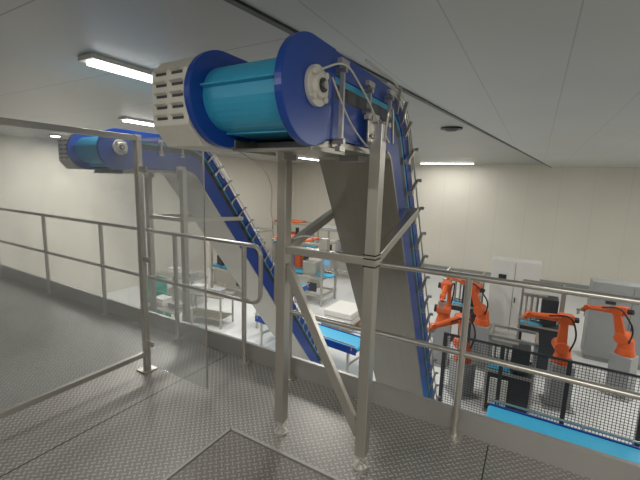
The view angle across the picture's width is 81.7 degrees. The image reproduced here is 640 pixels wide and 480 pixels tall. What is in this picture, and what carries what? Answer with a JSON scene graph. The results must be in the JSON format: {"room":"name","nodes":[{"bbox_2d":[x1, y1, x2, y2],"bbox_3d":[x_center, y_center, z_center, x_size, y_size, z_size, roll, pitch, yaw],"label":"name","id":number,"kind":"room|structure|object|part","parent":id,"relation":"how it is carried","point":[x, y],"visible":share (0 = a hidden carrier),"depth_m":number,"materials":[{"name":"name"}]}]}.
{"room":"factory floor","nodes":[
{"label":"factory floor","id":0,"kind":"room"},
{"bbox_2d":[0,134,292,294],"bbox_3d":[-7.542,-0.692,13.115,0.120,5.440,23.000,7,10,30],"label":"wall","id":1,"kind":"structure","parent":0,"point":[33,178],"depth_m":12.55,"materials":[{"name":"white paint"}]},
{"bbox_2d":[0,0,541,163],"bbox_3d":[2.086,-2.166,7.236,22.000,0.100,23.000,7,10,30],"label":"ceiling","id":2,"kind":"structure","parent":0,"point":[43,79],"depth_m":3.23,"materials":[{"name":"white paint"}]},
{"bbox_2d":[48,134,61,137],"bbox_3d":[-6.700,-2.879,10.559,0.220,0.069,1.800,7,10,30],"label":"lamp","id":3,"kind":"object","parent":2,"relation":"attached to","point":[51,135],"visible":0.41,"depth_m":9.83,"materials":[{"name":"white plastic"}]},
{"bbox_2d":[78,53,151,82],"bbox_3d":[-1.731,-1.640,3.713,0.220,0.069,1.200,7,10,30],"label":"lamp","id":4,"kind":"object","parent":2,"relation":"attached to","point":[93,60],"visible":0.56,"depth_m":3.38,"materials":[{"name":"white plastic"}]},
{"bbox_2d":[118,117,153,126],"bbox_3d":[-3.061,-2.255,7.333,0.220,0.069,1.800,7,10,30],"label":"lamp","id":5,"kind":"object","parent":2,"relation":"attached to","point":[124,119],"visible":0.41,"depth_m":6.74,"materials":[{"name":"white plastic"}]},
{"bbox_2d":[297,157,318,160],"bbox_3d":[-0.431,-3.657,16.693,0.220,0.069,1.800,7,10,30],"label":"lamp","id":6,"kind":"object","parent":2,"relation":"attached to","point":[307,158],"visible":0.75,"depth_m":16.42,"materials":[{"name":"white plastic"}]},
{"bbox_2d":[419,162,474,163],"bbox_3d":[5.706,-3.471,16.727,2.400,0.069,0.220,7,10,30],"label":"lamp","id":7,"kind":"object","parent":2,"relation":"attached to","point":[419,162],"visible":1,"depth_m":16.61,"materials":[{"name":"white plastic"}]},
{"bbox_2d":[440,126,462,131],"bbox_3d":[2.276,-1.942,6.373,0.386,0.060,0.634,7,10,30],"label":"smoke detector","id":8,"kind":"object","parent":2,"relation":"attached to","point":[447,128],"visible":1,"depth_m":6.34,"materials":[{"name":"plastic"}]},
{"bbox_2d":[100,253,639,443],"bbox_3d":[1.923,3.086,8.068,22.000,0.100,23.000,7,10,30],"label":"floor","id":9,"kind":"structure","parent":0,"point":[131,295],"depth_m":10.42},
{"bbox_2d":[148,276,167,292],"bbox_3d":[-5.202,1.699,11.721,0.640,1.030,0.420,7,10,30],"label":"plastic crates","id":10,"kind":"object","parent":9,"relation":"on","point":[160,286],"visible":0.12,"depth_m":11.55,"materials":[{"name":"teal plastic"}]},
{"bbox_2d":[148,291,170,316],"bbox_3d":[-4.768,1.971,10.918,0.640,0.770,0.420,7,10,30],"label":"plastic crates","id":11,"kind":"object","parent":9,"relation":"on","point":[158,293],"visible":0.13,"depth_m":10.89,"materials":[{"name":"teal plastic"}]},
{"bbox_2d":[149,294,193,323],"bbox_3d":[-3.907,2.056,9.605,1.200,1.095,0.600,7,10,30],"label":"work table","id":12,"kind":"object","parent":9,"relation":"on","point":[164,302],"visible":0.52,"depth_m":9.46,"materials":[{"name":"silver metal"}]},
{"bbox_2d":[156,266,207,306],"bbox_3d":[-4.734,1.539,12.708,1.800,1.095,0.700,7,10,30],"label":"work table","id":13,"kind":"object","parent":9,"relation":"on","point":[193,276],"visible":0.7,"depth_m":12.56,"materials":[{"name":"silver metal"}]},
{"bbox_2d":[57,128,321,363],"bbox_3d":[-1.302,0.899,5.927,0.892,4.690,4.571,7,10,30],"label":"conveyor","id":14,"kind":"object","parent":9,"relation":"on","point":[225,218],"visible":0.73,"depth_m":4.71,"materials":[{"name":"blue plastic"}]},
{"bbox_3d":[-1.465,0.791,6.009,0.034,4.433,4.573,7,10,30],"label":"plate","id":15,"kind":"part","parent":14,"relation":"part of","materials":[{"name":"blue plastic"}]},
{"bbox_2d":[180,283,234,328],"bbox_3d":[-3.288,1.878,10.852,1.400,1.095,0.700,5,10,20],"label":"work table","id":16,"kind":"object","parent":9,"relation":"on","point":[199,312],"visible":0.67,"depth_m":10.76,"materials":[{"name":"silver metal"}]},
{"bbox_2d":[210,237,263,298],"bbox_3d":[-2.989,0.916,13.463,2.205,2.195,0.900,7,10,30],"label":"machine","id":17,"kind":"object","parent":9,"relation":"on","point":[222,275],"visible":0.2,"depth_m":13.46,"materials":[{"name":"silver metal"}]},
{"bbox_2d":[252,226,273,263],"bbox_3d":[-3.152,0.516,15.959,2.635,2.195,1.100,7,10,30],"label":"machine","id":18,"kind":"object","parent":9,"relation":"on","point":[253,227],"visible":0.09,"depth_m":15.74,"materials":[{"name":"silver metal"}]},
{"bbox_2d":[256,283,309,331],"bbox_3d":[-1.142,1.954,11.176,0.572,0.975,2.240,7,10,30],"label":"conveyor","id":19,"kind":"object","parent":9,"relation":"on","point":[305,287],"visible":0.09,"depth_m":11.74,"materials":[{"name":"blue plastic"}]},
{"bbox_2d":[272,219,316,257],"bbox_3d":[-1.215,0.117,18.854,2.635,2.195,1.100,7,10,30],"label":"machine","id":20,"kind":"object","parent":9,"relation":"on","point":[293,222],"visible":0.21,"depth_m":18.64,"materials":[{"name":"silver metal"}]},
{"bbox_2d":[274,219,305,234],"bbox_3d":[-1.529,-0.466,18.956,1.364,1.095,0.935,7,10,30],"label":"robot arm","id":21,"kind":"object","parent":20,"relation":"attached to","point":[294,222],"depth_m":18.66,"materials":[{"name":"orange paint"}]},
{"bbox_2d":[152,31,439,472],"bbox_3d":[0.518,1.330,3.322,0.828,4.767,3.817,7,10,30],"label":"conveyor","id":22,"kind":"object","parent":9,"relation":"on","point":[310,99],"visible":0.98,"depth_m":1.94,"materials":[{"name":"blue plastic"}]},
{"bbox_3d":[0.383,1.199,3.383,0.034,4.456,3.820,7,10,30],"label":"plate","id":23,"kind":"part","parent":22,"relation":"part of","materials":[{"name":"blue plastic"}]},
{"bbox_3d":[0.761,1.245,3.167,0.034,4.456,3.820,7,10,30],"label":"plate","id":24,"kind":"part","parent":22,"relation":"part of","materials":[{"name":"blue plastic"}]},
{"bbox_2d":[270,234,337,306],"bbox_3d":[-0.548,1.014,13.325,2.635,2.195,1.100,7,10,30],"label":"machine","id":25,"kind":"object","parent":9,"relation":"on","point":[313,272],"visible":0.45,"depth_m":12.86,"materials":[{"name":"silver metal"}]},
{"bbox_2d":[274,234,318,266],"bbox_3d":[-0.862,0.431,13.428,1.364,1.095,0.935,7,10,30],"label":"robot arm","id":26,"kind":"object","parent":25,"relation":"attached to","point":[300,261],"depth_m":13.31,"materials":[{"name":"paint"}]},
{"bbox_3d":[0.244,0.794,12.299,0.300,0.400,0.125,7,10,30],"label":"control panel","id":27,"kind":"part","parent":25,"relation":"part of","materials":[{"name":"grey paint"}]},
{"bbox_2d":[254,313,359,372],"bbox_3d":[-0.286,2.414,8.924,3.040,0.825,0.672,8,11,35],"label":"conveyor","id":28,"kind":"object","parent":9,"relation":"on","point":[349,343],"visible":0.47,"depth_m":8.29,"materials":[{"name":"blue plastic"}]},
{"bbox_2d":[0,264,639,479],"bbox_3d":[-1.783,2.721,0.500,15.000,2.762,6.407,7,10,30],"label":"platform","id":29,"kind":"object","parent":9,"relation":"on","point":[123,423],"visible":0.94,"depth_m":2.46,"materials":[{"name":"metal"}]},
{"bbox_2d":[0,117,207,418],"bbox_3d":[-1.434,0.253,2.277,0.769,1.900,1.310,7,10,30],"label":"screen","id":30,"kind":"object","parent":29,"relation":"on","point":[139,168],"visible":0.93,"depth_m":2.78,"materials":[{"name":"silver metal"}]},
{"bbox_2d":[0,208,262,364],"bbox_3d":[-3.512,0.202,4.821,7.018,1.078,0.110,7,10,30],"label":"guard railing","id":31,"kind":"object","parent":29,"relation":"on","point":[244,361],"visible":1,"depth_m":3.63,"materials":[{"name":"silver metal"}]},
{"bbox_3d":[-0.351,1.409,1.246,1.530,0.006,1.740,7,10,30],"label":"hatch plate","id":32,"kind":"part","parent":29,"relation":"part of","materials":[{"name":"grey metal"}]},
{"bbox_3d":[-0.351,1.406,1.249,1.574,0.012,1.786,7,10,30],"label":"hatch frame","id":33,"kind":"part","parent":29,"relation":"part of","materials":[{"name":"metal"}]},
{"bbox_2d":[274,252,639,441],"bbox_3d":[2.886,0.980,1.161,7.558,1.078,0.110,7,10,30],"label":"guard railing","id":34,"kind":"object","parent":29,"relation":"on","point":[452,434],"visible":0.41,"depth_m":2.25,"materials":[{"name":"silver metal"}]},
{"bbox_2d":[317,225,347,272],"bbox_3d":[1.093,0.561,16.503,2.635,2.195,1.100,7,10,30],"label":"machine","id":35,"kind":"object","parent":9,"relation":"on","point":[340,265],"visible":0.07,"depth_m":16.33,"materials":[{"name":"silver metal"}]},
{"bbox_2d":[321,225,341,251],"bbox_3d":[0.780,-0.022,16.606,1.364,1.095,0.935,7,10,30],"label":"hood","id":36,"kind":"object","parent":35,"relation":"attached to","point":[328,228],"depth_m":16.55,"materials":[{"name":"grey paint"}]},
{"bbox_2d":[321,300,360,332],"bbox_3d":[0.747,2.255,11.100,1.000,0.520,1.200,7,10,30],"label":"pallet","id":37,"kind":"object","parent":9,"relation":"on","point":[344,311],"visible":0.68,"depth_m":10.75,"materials":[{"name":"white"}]},
{"bbox_2d":[430,280,454,368],"bbox_3d":[2.808,1.979,8.530,0.528,1.997,1.006,6,10,25],"label":"robot arm","id":38,"kind":"object","parent":9,"relation":"on","point":[444,311],"visible":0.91,"depth_m":8.59,"materials":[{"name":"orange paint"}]},
{"bbox_2d":[427,313,477,398],"bbox_3d":[2.610,2.288,7.468,1.125,1.706,0.528,1,9,-5],"label":"robot arm","id":39,"kind":"object","parent":9,"relation":"on","point":[457,318],"visible":0.62,"depth_m":7.37,"materials":[{"name":"grey paint"}]},
{"bbox_2d":[444,267,485,342],"bbox_3d":[3.885,1.800,10.109,0.945,1.922,0.668,7,10,30],"label":"machine","id":40,"kind":"object","parent":9,"relation":"on","point":[457,305],"visible":0.27,"depth_m":9.95,"materials":[{"name":"metal"}]},
{"bbox_3d":[3.890,1.798,10.118,0.945,1.922,0.645,7,10,30],"label":"frame","id":41,"kind":"part","parent":40,"relation":"part of","materials":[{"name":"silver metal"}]},
{"bbox_2d":[442,277,491,370],"bbox_3d":[3.518,1.905,8.908,1.264,2.067,0.528,9,12,39],"label":"robot arm","id":42,"kind":"object","parent":9,"relation":"on","point":[482,324],"visible":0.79,"depth_m":8.57,"materials":[{"name":"grey paint"}]},
{"bbox_2d":[481,323,538,413],"bbox_3d":[3.582,2.486,6.993,0.795,1.522,0.668,7,10,30],"label":"machine","id":43,"kind":"object","parent":9,"relation":"on","point":[516,343],"visible":0.64,"depth_m":6.78,"materials":[{"name":"plastic"}]},
{"bbox_2d":[488,256,541,337],"bbox_3d":[5.483,1.640,10.540,1.200,2.200,0.535,7,10,30],"label":"tall cabinet","id":44,"kind":"object","parent":9,"relation":"on","point":[504,301],"visible":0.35,"depth_m":10.37,"materials":[{"name":"white metal"}]},
{"bbox_2d":[438,332,639,446],"bbox_3d":[4.236,2.689,5.597,4.710,1.600,0.060,7,10,30],"label":"fence","id":45,"kind":"object","parent":9,"relation":"on","point":[569,362],"visible":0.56,"depth_m":5.92,"materials":[{"name":"metal"}]},
{"bbox_2d":[516,279,565,370],"bbox_3d":[5.087,2.023,8.613,0.845,2.022,0.668,7,10,30],"label":"machine","id":46,"kind":"object","parent":9,"relation":"on","point":[547,329],"visible":0.61,"depth_m":8.40,"materials":[{"name":"plastic"}]},
{"bbox_3d":[5.093,2.022,8.623,0.845,2.022,0.645,7,10,30],"label":"frame","id":47,"kind":"part","parent":46,"relation":"part of","materials":[{"name":"silver metal"}]},
{"bbox_2d":[518,310,579,414],"bbox_3d":[4.413,2.292,7.250,1.098,1.877,0.528,5,10,20],"label":"robot arm","id":48,"kind":"object","parent":9,"relation":"on","point":[559,343],"visible":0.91,"depth_m":7.05,"materials":[{"name":"grey paint"}]},
{"bbox_2d":[486,398,639,463],"bbox_3d":[3.535,3.101,5.016,2.440,0.925,0.622,7,10,30],"label":"conveyor","id":49,"kind":"object","parent":9,"relation":"on","point":[596,442],"visible":0.43,"depth_m":5.17,"materials":[{"name":"blue plastic"}]},
{"bbox_3d":[3.535,3.101,5.016,2.400,0.925,0.622,7,10,30],"label":"frame","id":50,"kind":"part","parent":49,"relation":"part of","materials":[{"name":"silver metal"}]},
{"bbox_2d":[576,304,638,402],"bbox_3d":[6.103,2.251,7.914,0.528,1.854,1.230,-3,10,-30],"label":"robot arm","id":51,"kind":"object","parent":9,"relation":"on","point":[623,358],"visible":0.94,"depth_m":7.55,"materials":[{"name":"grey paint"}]},
{"bbox_2d":[580,277,639,369],"bbox_3d":[7.436,2.050,8.979,1.600,2.000,0.535,7,10,30],"label":"tall cabinet","id":52,"kind":"object","parent":9,"relation":"on","point":[597,341],"visible":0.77,"depth_m":9.00,"materials":[{"name":"metal"}]},
{"bbox_2d":[240,0,639,167],"bbox_3d":[6.825,-1.480,4.539,11.012,0.120,23.000,7,10,30],"label":"ceiling soffit","id":53,"kind":"structure","parent":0,"point":[557,82],"depth_m":2.65,"materials":[{"name":"white paint"}]},
{"bbox_2d":[292,164,639,285],"bbox_3d":[7.830,-0.915,17.541,22.240,5.440,0.120,7,10,30],"label":"wall","id":54,"kind":"structure","parent":0,"point":[582,224],"depth_m":16.64,"materials":[{"name":"white paint"}]},
{"bbox_2d":[224,0,551,167],"bbox_3d":[3.108,-1.924,6.667,0.044,0.136,23.131,8,11,35],"label":"trim","id":55,"kind":"structure","parent":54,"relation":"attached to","point":[239,4],"depth_m":2.96,"materials":[{"name":"plastic"}]},
{"bbox_2d":[422,264,588,289],"bbox_3d":[7.713,1.582,17.867,22.000,0.160,0.030,7,10,30],"label":"cable tray","id":56,"kind":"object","parent":54,"relation":"attached to","point":[425,265],"depth_m":17.63,"materials":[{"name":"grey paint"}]}
]}

